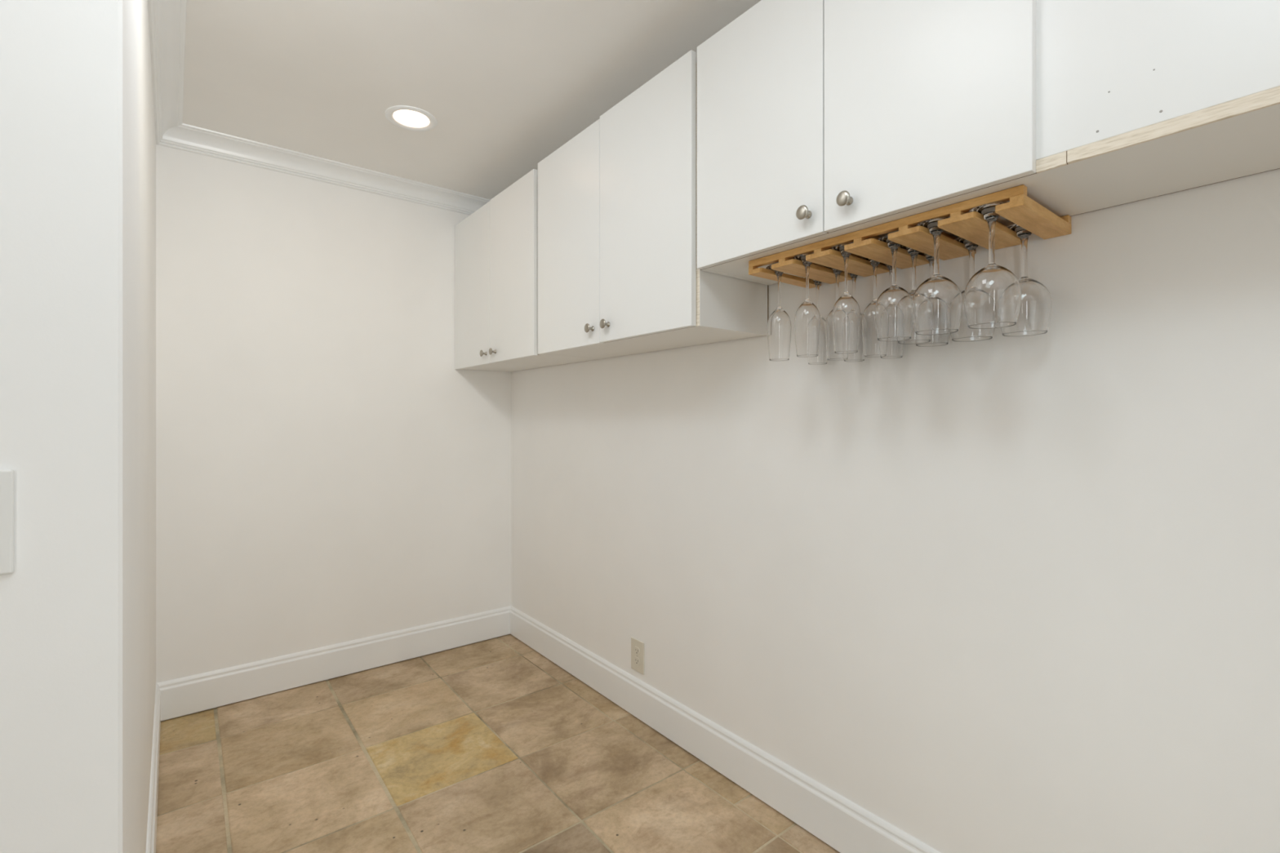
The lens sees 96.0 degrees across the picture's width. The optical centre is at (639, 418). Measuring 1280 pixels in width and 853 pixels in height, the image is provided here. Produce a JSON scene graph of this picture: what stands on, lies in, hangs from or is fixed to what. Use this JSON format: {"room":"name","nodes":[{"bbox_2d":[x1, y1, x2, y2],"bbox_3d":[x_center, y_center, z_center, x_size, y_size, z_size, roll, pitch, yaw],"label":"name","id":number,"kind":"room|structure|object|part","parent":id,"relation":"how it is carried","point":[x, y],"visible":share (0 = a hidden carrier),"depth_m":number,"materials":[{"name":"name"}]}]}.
{"room":"food storage area","nodes":[
{"label":"food storage area","id":0,"kind":"room"},
{"bbox_2d":[0,0,155,852],"bbox_3d":[-1.280,0.044,1.406,0.120,2.312,1.903,0,0,-39],"label":"wall","id":1,"kind":"structure","parent":0,"point":[77,137],"depth_m":0.68,"materials":[{"name":"white paint"}]},
{"bbox_2d":[0,469,13,575],"bbox_3d":[-0.730,0.116,0.624,0.072,0.117,0.008,0,0,-38],"label":"switch plate","id":2,"kind":"object","parent":1,"relation":"attached to","point":[6,476],"visible":1,"depth_m":0.64,"materials":[{"name":"white plastic"}]},
{"bbox_2d":[146,683,160,852],"bbox_3d":[-1.227,1.073,1.448,0.014,0.142,1.902,0,0,-39],"label":"baseboard","id":3,"kind":"structure","parent":1,"relation":"attached to","point":[153,787],"depth_m":1.64,"materials":[{"name":"paint"}]},
{"bbox_2d":[147,0,186,144],"bbox_3d":[-1.203,-1.075,1.468,0.078,0.074,1.902,0,0,-39],"label":"trim","id":4,"kind":"structure","parent":1,"relation":"attached to","point":[166,18],"depth_m":1.74,"materials":[{"name":"paint"}]},
{"bbox_2d":[155,144,511,721],"bbox_3d":[-2.210,0.044,1.960,4.020,2.312,0.120,0,0,-38],"label":"wall","id":5,"kind":"structure","parent":0,"point":[327,472],"depth_m":2.49,"materials":[{"name":"white paint"}]},
{"bbox_2d":[158,123,489,215],"bbox_3d":[-1.236,-1.075,2.602,1.457,0.074,0.078,0,0,-38],"label":"trim","id":6,"kind":"structure","parent":5,"relation":"attached to","point":[185,137],"depth_m":2.47,"materials":[{"name":"paint"}]},
{"bbox_2d":[157,605,511,720],"bbox_3d":[-1.256,1.073,2.627,1.457,0.142,0.014,0,0,-38],"label":"baseboard","id":7,"kind":"structure","parent":5,"relation":"attached to","point":[184,695],"depth_m":2.52,"materials":[{"name":"paint"}]},
{"bbox_2d":[182,0,760,199],"bbox_3d":[-0.517,-1.167,-0.283,4.140,0.110,5.740,0,0,-38],"label":"ceiling","id":8,"kind":"structure","parent":0,"point":[506,84],"depth_m":1.83,"materials":[{"name":"paint"}]},
{"bbox_2d":[384,105,437,131],"bbox_3d":[-0.847,-1.157,2.137,0.181,0.100,0.181,0,0,-38],"label":"recessed light","id":9,"kind":"object","parent":8,"relation":"in","point":[405,117],"visible":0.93,"depth_m":2.15,"materials":[{"name":"metal"}]},
{"bbox_2d":[155,634,839,852],"bbox_3d":[-0.517,1.175,-0.283,3.900,0.051,5.500,0,0,-38],"label":"floor","id":10,"kind":"structure","parent":0,"point":[491,745],"depth_m":1.85,"materials":[{"name":"tile"}]},
{"bbox_2d":[511,168,1279,852],"bbox_3d":[1.062,0.044,0.961,0.120,2.312,5.500,0,0,-38],"label":"wall","id":11,"kind":"structure","parent":0,"point":[1000,593],"depth_m":1.26,"materials":[{"name":"white paint"}]},
{"bbox_2d":[454,168,600,372],"bbox_3d":[-0.552,-0.608,2.640,0.335,0.724,0.861,0,0,-38],"label":"upper cabinet","id":12,"kind":"object","parent":11,"relation":"attached to","point":[496,246],"visible":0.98,"depth_m":2.50,"materials":[{"name":"laminate"}]},
{"bbox_3d":[-0.791,-0.606,2.731,0.018,0.720,0.420,0,0,-38],"label":"door","id":13,"kind":"part","parent":12,"relation":"part of","materials":[{"name":"white laminate"}]},
{"bbox_3d":[-0.702,-0.291,2.581,0.028,0.030,0.030,0,0,-38],"label":"knob","id":14,"kind":"part","parent":12,"relation":"part of","materials":[{"name":"silver metal"}]},
{"bbox_3d":[-0.795,-0.607,2.985,0.280,0.718,0.018,0,0,-38],"label":"panel","id":15,"kind":"part","parent":12,"relation":"part of","materials":[{"name":"laminate"}]},
{"bbox_3d":[-0.641,-0.291,2.503,0.028,0.030,0.030,0,0,-38],"label":"knob","id":16,"kind":"part","parent":12,"relation":"part of","materials":[{"name":"silver metal"}]},
{"bbox_3d":[-0.532,-0.608,2.403,0.018,0.724,0.407,0,0,-38],"label":"door","id":17,"kind":"part","parent":12,"relation":"part of","materials":[{"name":"white laminate"}]},
{"bbox_3d":[-0.535,-0.258,2.654,0.280,0.018,0.825,0,0,-38],"label":"panel","id":18,"kind":"part","parent":12,"relation":"part of","materials":[{"name":"laminate"}]},
{"bbox_3d":[-0.274,-0.607,2.323,0.280,0.718,0.018,0,0,-38],"label":"panel","id":19,"kind":"part","parent":12,"relation":"part of","materials":[{"name":"laminate"}]},
{"bbox_2d":[631,637,644,675],"bbox_3d":[-0.010,0.913,2.217,0.007,0.121,0.079,0,0,-38],"label":"power outlet","id":20,"kind":"object","parent":11,"relation":"attached to","point":[637,646],"visible":1,"depth_m":2.21,"materials":[{"name":"beige plastic"}]},
{"bbox_2d":[634,656,639,665],"bbox_3d":[-0.012,0.932,2.216,0.002,0.029,0.036,0,0,-38],"label":"receptacle","id":21,"kind":"object","parent":20,"relation":"attached to","point":[637,659],"depth_m":2.21,"materials":[{"name":"beige plastic"}]},
{"bbox_2d":[634,646,639,655],"bbox_3d":[-0.012,0.893,2.216,0.002,0.029,0.036,0,0,-38],"label":"receptacle","id":22,"kind":"object","parent":20,"relation":"attached to","point":[637,649],"depth_m":2.21,"materials":[{"name":"beige plastic"}]},
{"bbox_2d":[537,49,768,359],"bbox_3d":[-0.016,-0.616,1.960,0.335,0.740,0.869,0,0,-38],"label":"upper cabinet","id":23,"kind":"object","parent":11,"relation":"attached to","point":[619,274],"visible":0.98,"depth_m":1.76,"materials":[{"name":"laminate"}]},
{"bbox_3d":[-0.256,-0.613,2.053,0.018,0.733,0.419,0,0,-38],"label":"door","id":24,"kind":"part","parent":23,"relation":"part of","materials":[{"name":"white laminate"}]},
{"bbox_3d":[-0.262,-0.613,2.308,0.280,0.730,0.018,0,0,-38],"label":"panel","id":25,"kind":"part","parent":23,"relation":"part of","materials":[{"name":"laminate"}]},
{"bbox_3d":[-0.167,-0.298,1.903,0.028,0.030,0.030,0,0,-38],"label":"knob","id":26,"kind":"part","parent":23,"relation":"part of","materials":[{"name":"silver metal"}]},
{"bbox_3d":[-0.111,-0.300,1.832,0.028,0.030,0.030,0,0,-38],"label":"knob","id":27,"kind":"part","parent":23,"relation":"part of","materials":[{"name":"silver metal"}]},
{"bbox_3d":[0.010,-0.617,1.716,0.018,0.738,0.434,0,0,-38],"label":"door","id":28,"kind":"part","parent":23,"relation":"part of","materials":[{"name":"white laminate"}]},
{"bbox_3d":[0.002,-0.258,1.974,0.280,0.018,0.833,0,0,-38],"label":"panel","id":29,"kind":"part","parent":23,"relation":"part of","materials":[{"name":"laminate"}]},
{"bbox_3d":[0.114,-0.605,2.062,0.004,0.710,0.868,0,0,-38],"label":"panel","id":30,"kind":"part","parent":23,"relation":"part of","materials":[{"name":"white wood"}]},
{"bbox_3d":[0.265,-0.613,1.640,0.280,0.730,0.018,0,0,-38],"label":"panel","id":31,"kind":"part","parent":23,"relation":"part of","materials":[{"name":"laminate"}]},
{"bbox_2d":[510,605,940,852],"bbox_3d":[0.421,1.073,1.665,0.014,0.142,3.600,0,0,-38],"label":"baseboard","id":32,"kind":"structure","parent":11,"relation":"attached to","point":[844,825],"depth_m":1.82,"materials":[{"name":"paint"}]},
{"bbox_2d":[697,0,1279,284],"bbox_3d":[0.770,-0.689,0.963,0.335,0.586,1.664,0,0,-38],"label":"upper cabinet","id":33,"kind":"object","parent":11,"relation":"attached to","point":[818,120],"visible":1,"depth_m":1.02,"materials":[{"name":"laminate"}]},
{"bbox_3d":[0.278,-0.688,1.623,0.280,0.583,0.018,0,0,-38],"label":"panel","id":34,"kind":"part","parent":33,"relation":"part of","materials":[{"name":"laminate"}]},
{"bbox_3d":[0.276,-0.689,1.378,0.018,0.586,0.384,0,0,-38],"label":"door","id":35,"kind":"part","parent":33,"relation":"part of","materials":[{"name":"white laminate"}]},
{"bbox_3d":[0.355,-0.442,1.241,0.028,0.030,0.030,0,0,-38],"label":"knob","id":36,"kind":"part","parent":33,"relation":"part of","materials":[{"name":"silver metal"}]},
{"bbox_3d":[0.415,-0.443,1.164,0.028,0.030,0.030,0,0,-38],"label":"knob","id":37,"kind":"part","parent":33,"relation":"part of","materials":[{"name":"silver metal"}]},
{"bbox_2d":[748,184,1071,288],"bbox_3d":[0.560,-0.379,1.291,0.252,0.034,0.607,0,0,-38],"label":"glass rack","id":38,"kind":"object","parent":33,"relation":"attached to","point":[1021,210],"visible":0.91,"depth_m":1.19,"materials":[{"name":"brown wood"}]},
{"bbox_2d":[765,265,791,360],"bbox_3d":[0.349,-0.263,1.442,0.065,0.233,0.065,0,0,-38],"label":"champagne flute","id":39,"kind":"object","parent":38,"relation":"hanging from","point":[779,324],"visible":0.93,"depth_m":1.42,"materials":[{"name":"clear glass"}]},
{"bbox_3d":[0.349,-0.322,1.442,0.018,0.080,0.018,0,0,-38],"label":"stem","id":40,"kind":"part","parent":39,"relation":"part of","materials":[{"name":"clear glass"}]},
{"bbox_2d":[767,306,791,360],"bbox_3d":[0.349,-0.214,1.442,0.059,0.135,0.059,0,0,-38],"label":"bowl","id":41,"kind":"object","parent":39,"relation":"on","point":[779,324],"depth_m":1.42,"materials":[{"name":"clear glass"}]},
{"bbox_2d":[793,253,820,357],"bbox_3d":[0.393,-0.263,1.352,0.065,0.233,0.065,0,0,-38],"label":"champagne flute","id":42,"kind":"object","parent":38,"relation":"hanging from","point":[807,317],"visible":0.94,"depth_m":1.33,"materials":[{"name":"clear glass"}]},
{"bbox_3d":[0.393,-0.322,1.352,0.018,0.080,0.018,0,0,-38],"label":"stem","id":43,"kind":"part","parent":42,"relation":"part of","materials":[{"name":"clear glass"}]},
{"bbox_2d":[794,297,820,357],"bbox_3d":[0.393,-0.214,1.352,0.059,0.135,0.059,0,0,-38],"label":"bowl","id":44,"kind":"object","parent":42,"relation":"on","point":[807,317],"depth_m":1.33,"materials":[{"name":"clear glass"}]},
{"bbox_2d":[804,277,827,364],"bbox_3d":[0.476,-0.263,1.543,0.065,0.233,0.065,0,0,-38],"label":"champagne flute","id":45,"kind":"object","parent":38,"relation":"hanging from","point":[821,358],"visible":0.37,"depth_m":1.52,"materials":[{"name":"clear glass"}]},
{"bbox_3d":[0.476,-0.322,1.543,0.018,0.080,0.018,0,0,-38],"label":"stem","id":46,"kind":"part","parent":45,"relation":"part of","materials":[{"name":"clear glass"}]},
{"bbox_2d":[807,315,827,364],"bbox_3d":[0.476,-0.214,1.543,0.059,0.135,0.059,0,0,-38],"label":"bowl","id":47,"kind":"object","parent":45,"relation":"on","point":[821,358],"depth_m":1.52,"materials":[{"name":"clear glass"}]},
{"bbox_2d":[823,266,848,360],"bbox_3d":[0.489,-0.263,1.428,0.065,0.233,0.065,0,0,-38],"label":"champagne flute","id":48,"kind":"object","parent":38,"relation":"hanging from","point":[831,355],"visible":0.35,"depth_m":1.42,"materials":[{"name":"clear glass"}]},
{"bbox_2d":[825,309,848,360],"bbox_3d":[0.489,-0.214,1.428,0.059,0.135,0.059,0,0,-38],"label":"bowl","id":49,"kind":"object","parent":48,"relation":"on","point":[831,355],"depth_m":1.41,"materials":[{"name":"clear glass"}]},
{"bbox_3d":[0.489,-0.322,1.428,0.018,0.080,0.018,0,0,-38],"label":"stem","id":50,"kind":"part","parent":48,"relation":"part of","materials":[{"name":"clear glass"}]},
{"bbox_2d":[831,243,860,353],"bbox_3d":[0.457,-0.263,1.277,0.065,0.233,0.065,0,0,-38],"label":"champagne flute","id":51,"kind":"object","parent":38,"relation":"hanging from","point":[846,317],"visible":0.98,"depth_m":1.26,"materials":[{"name":"clear glass"}]},
{"bbox_3d":[0.457,-0.322,1.277,0.018,0.080,0.018,0,0,-38],"label":"stem","id":52,"kind":"part","parent":51,"relation":"part of","materials":[{"name":"clear glass"}]},
{"bbox_2d":[831,291,860,353],"bbox_3d":[0.457,-0.214,1.277,0.059,0.135,0.059,0,0,-38],"label":"bowl","id":53,"kind":"object","parent":51,"relation":"on","point":[846,317],"depth_m":1.26,"materials":[{"name":"clear glass"}]},
{"bbox_2d":[841,271,864,361],"bbox_3d":[0.543,-0.263,1.462,0.065,0.233,0.065,0,0,-38],"label":"champagne flute","id":54,"kind":"object","parent":38,"relation":"hanging from","point":[855,357],"visible":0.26,"depth_m":1.44,"materials":[{"name":"clear glass"}]},
{"bbox_3d":[0.543,-0.322,1.462,0.018,0.080,0.018,0,0,-38],"label":"stem","id":55,"kind":"part","parent":54,"relation":"part of","materials":[{"name":"clear glass"}]},
{"bbox_2d":[844,313,864,361],"bbox_3d":[0.543,-0.214,1.462,0.059,0.135,0.059,0,0,-38],"label":"bowl","id":56,"kind":"object","parent":54,"relation":"on","point":[855,357],"depth_m":1.44,"materials":[{"name":"clear glass"}]},
{"bbox_2d":[861,256,887,357],"bbox_3d":[0.551,-0.263,1.352,0.065,0.233,0.065,0,0,-38],"label":"champagne flute","id":57,"kind":"object","parent":38,"relation":"hanging from","point":[873,348],"visible":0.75,"depth_m":1.34,"materials":[{"name":"clear glass"}]},
{"bbox_2d":[862,297,887,357],"bbox_3d":[0.551,-0.214,1.352,0.059,0.135,0.059,0,0,-38],"label":"bowl","id":58,"kind":"object","parent":57,"relation":"on","point":[873,348],"depth_m":1.33,"materials":[{"name":"clear glass"}]},
{"bbox_3d":[0.551,-0.322,1.352,0.018,0.080,0.018,0,0,-38],"label":"stem","id":59,"kind":"part","parent":57,"relation":"part of","materials":[{"name":"clear glass"}]},
{"bbox_3d":[0.468,-0.389,1.219,0.017,0.016,0.607,0,0,-38],"label":"rail","id":60,"kind":"part","parent":38,"relation":"part of","materials":[{"name":"brown wood"}]},
{"bbox_2d":[879,262,903,358],"bbox_3d":[0.604,-0.263,1.384,0.065,0.233,0.065,0,0,-38],"label":"champagne flute","id":61,"kind":"object","parent":38,"relation":"hanging from","point":[895,350],"visible":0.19,"depth_m":1.36,"materials":[{"name":"clear glass"}]},
{"bbox_3d":[0.604,-0.322,1.384,0.018,0.080,0.018,0,0,-38],"label":"stem","id":62,"kind":"part","parent":61,"relation":"part of","materials":[{"name":"clear glass"}]},
{"bbox_2d":[880,341,903,358],"bbox_3d":[0.604,-0.214,1.384,0.059,0.135,0.059,0,0,-38],"label":"bowl","id":63,"kind":"object","parent":61,"relation":"on","point":[895,350],"depth_m":1.36,"materials":[{"name":"clear glass"}]},
{"bbox_2d":[874,235,913,341],"bbox_3d":[0.535,-0.273,1.214,0.076,0.213,0.076,0,0,-12],"label":"wine glass","id":64,"kind":"object","parent":38,"relation":"hanging from","point":[893,310],"visible":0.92,"depth_m":1.19,"materials":[{"name":"clear glass"}]},
{"bbox_2d":[874,284,913,341],"bbox_3d":[0.535,-0.224,1.214,0.076,0.115,0.076,0,0,-38],"label":"bowl","id":65,"kind":"object","parent":64,"relation":"on","point":[893,310],"depth_m":1.19,"materials":[{"name":"clear glass"}]},
{"bbox_3d":[0.535,-0.322,1.214,0.021,0.080,0.021,0,0,-38],"label":"stem","id":66,"kind":"part","parent":64,"relation":"part of","materials":[{"name":"clear glass"}]},
{"bbox_2d":[897,244,931,344],"bbox_3d":[0.599,-0.273,1.260,0.076,0.213,0.076,0,0,-12],"label":"wine glass","id":67,"kind":"object","parent":38,"relation":"hanging from","point":[915,339],"visible":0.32,"depth_m":1.26,"materials":[{"name":"clear glass"}]},
{"bbox_3d":[0.599,-0.322,1.260,0.021,0.080,0.021,0,0,-38],"label":"stem","id":68,"kind":"part","parent":67,"relation":"part of","materials":[{"name":"clear glass"}]},
{"bbox_2d":[897,289,931,344],"bbox_3d":[0.599,-0.224,1.260,0.076,0.115,0.076,0,0,-38],"label":"bowl","id":69,"kind":"object","parent":67,"relation":"on","point":[915,339],"depth_m":1.24,"materials":[{"name":"clear glass"}]},
{"bbox_2d":[915,251,949,346],"bbox_3d":[0.661,-0.273,1.306,0.076,0.213,0.076,0,0,-12],"label":"wine glass","id":70,"kind":"object","parent":38,"relation":"hanging from","point":[936,340],"visible":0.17,"depth_m":1.30,"materials":[{"name":"clear glass"}]},
{"bbox_3d":[0.661,-0.322,1.306,0.021,0.080,0.021,0,0,-38],"label":"stem","id":71,"kind":"part","parent":70,"relation":"part of","materials":[{"name":"clear glass"}]},
{"bbox_2d":[915,333,949,346],"bbox_3d":[0.661,-0.224,1.306,0.076,0.115,0.076,0,0,-38],"label":"bowl","id":72,"kind":"object","parent":70,"relation":"on","point":[936,340],"depth_m":1.28,"materials":[{"name":"clear glass"}]},
{"bbox_2d":[911,217,962,334],"bbox_3d":[0.577,-0.274,1.121,0.089,0.212,0.089,0,0,-38],"label":"wine glass","id":73,"kind":"object","parent":38,"relation":"hanging from","point":[936,305],"visible":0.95,"depth_m":1.09,"materials":[{"name":"clear glass"}]},
{"bbox_3d":[0.577,-0.321,1.121,0.021,0.081,0.021,0,0,-38],"label":"stem","id":74,"kind":"part","parent":73,"relation":"part of","materials":[{"name":"clear glass"}]},
{"bbox_2d":[911,273,962,334],"bbox_3d":[0.577,-0.224,1.121,0.089,0.113,0.089,0,0,-38],"label":"bowl","id":75,"kind":"object","parent":73,"relation":"on","point":[936,305],"depth_m":1.09,"materials":[{"name":"clear glass"}]},
{"bbox_3d":[0.652,-0.389,1.364,0.017,0.016,0.607,0,0,-38],"label":"rail","id":76,"kind":"part","parent":38,"relation":"part of","materials":[{"name":"brown wood"}]},
{"bbox_2d":[950,237,995,341],"bbox_3d":[0.703,-0.274,1.221,0.089,0.212,0.089,0,0,-38],"label":"wine glass","id":77,"kind":"object","parent":38,"relation":"hanging from","point":[964,333],"visible":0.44,"depth_m":1.21,"materials":[{"name":"clear glass"}]},
{"bbox_3d":[0.703,-0.321,1.221,0.021,0.081,0.021,0,0,-38],"label":"stem","id":78,"kind":"part","parent":77,"relation":"part of","materials":[{"name":"clear glass"}]},
{"bbox_2d":[950,289,995,341],"bbox_3d":[0.703,-0.224,1.221,0.089,0.113,0.089,0,0,-38],"label":"bowl","id":79,"kind":"object","parent":77,"relation":"on","point":[964,333],"depth_m":1.19,"materials":[{"name":"clear glass"}]},
{"bbox_2d":[963,201,1021,328],"bbox_3d":[0.637,-0.274,1.043,0.089,0.212,0.089,0,0,-38],"label":"wine glass","id":80,"kind":"object","parent":38,"relation":"hanging from","point":[992,297],"visible":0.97,"depth_m":1.02,"materials":[{"name":"clear glass"}]},
{"bbox_3d":[0.637,-0.321,1.043,0.021,0.081,0.021,0,0,-38],"label":"stem","id":81,"kind":"part","parent":80,"relation":"part of","materials":[{"name":"clear glass"}]},
{"bbox_2d":[963,262,1021,328],"bbox_3d":[0.637,-0.224,1.043,0.089,0.113,0.089,0,0,-38],"label":"bowl","id":82,"kind":"object","parent":80,"relation":"on","point":[992,297],"depth_m":1.01,"materials":[{"name":"clear glass"}]},
{"bbox_2d":[1000,223,1052,336],"bbox_3d":[0.761,-0.274,1.141,0.089,0.212,0.089,0,0,-38],"label":"wine glass","id":83,"kind":"object","parent":38,"relation":"hanging from","point":[1034,316],"visible":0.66,"depth_m":1.11,"materials":[{"name":"clear glass"}]},
{"bbox_3d":[0.761,-0.321,1.141,0.021,0.081,0.021,0,0,-38],"label":"stem","id":84,"kind":"part","parent":83,"relation":"part of","materials":[{"name":"clear glass"}]},
{"bbox_2d":[1000,275,1052,336],"bbox_3d":[0.761,-0.224,1.141,0.089,0.113,0.089,0,0,-38],"label":"bowl","id":85,"kind":"object","parent":83,"relation":"on","point":[1034,316],"depth_m":1.10,"materials":[{"name":"clear glass"}]},
{"bbox_3d":[0.514,-0.689,1.075,0.018,0.586,0.382,0,0,-38],"label":"door","id":86,"kind":"part","parent":33,"relation":"part of","materials":[{"name":"white laminate"}]},
{"bbox_3d":[0.788,-0.406,0.977,0.280,0.018,1.628,0,0,-38],"label":"panel","id":87,"kind":"part","parent":33,"relation":"part of","materials":[{"name":"laminate"}]},
{"bbox_3d":[0.900,-0.680,1.065,0.004,0.564,1.663,0,0,-38],"label":"panel","id":88,"kind":"part","parent":33,"relation":"part of","materials":[{"name":"white wood"}]},
{"bbox_3d":[0.914,-0.699,0.587,0.004,0.563,0.895,0,0,-38],"label":"panel","id":89,"kind":"part","parent":33,"relation":"part of","materials":[{"name":"white laminate"}]}
]}

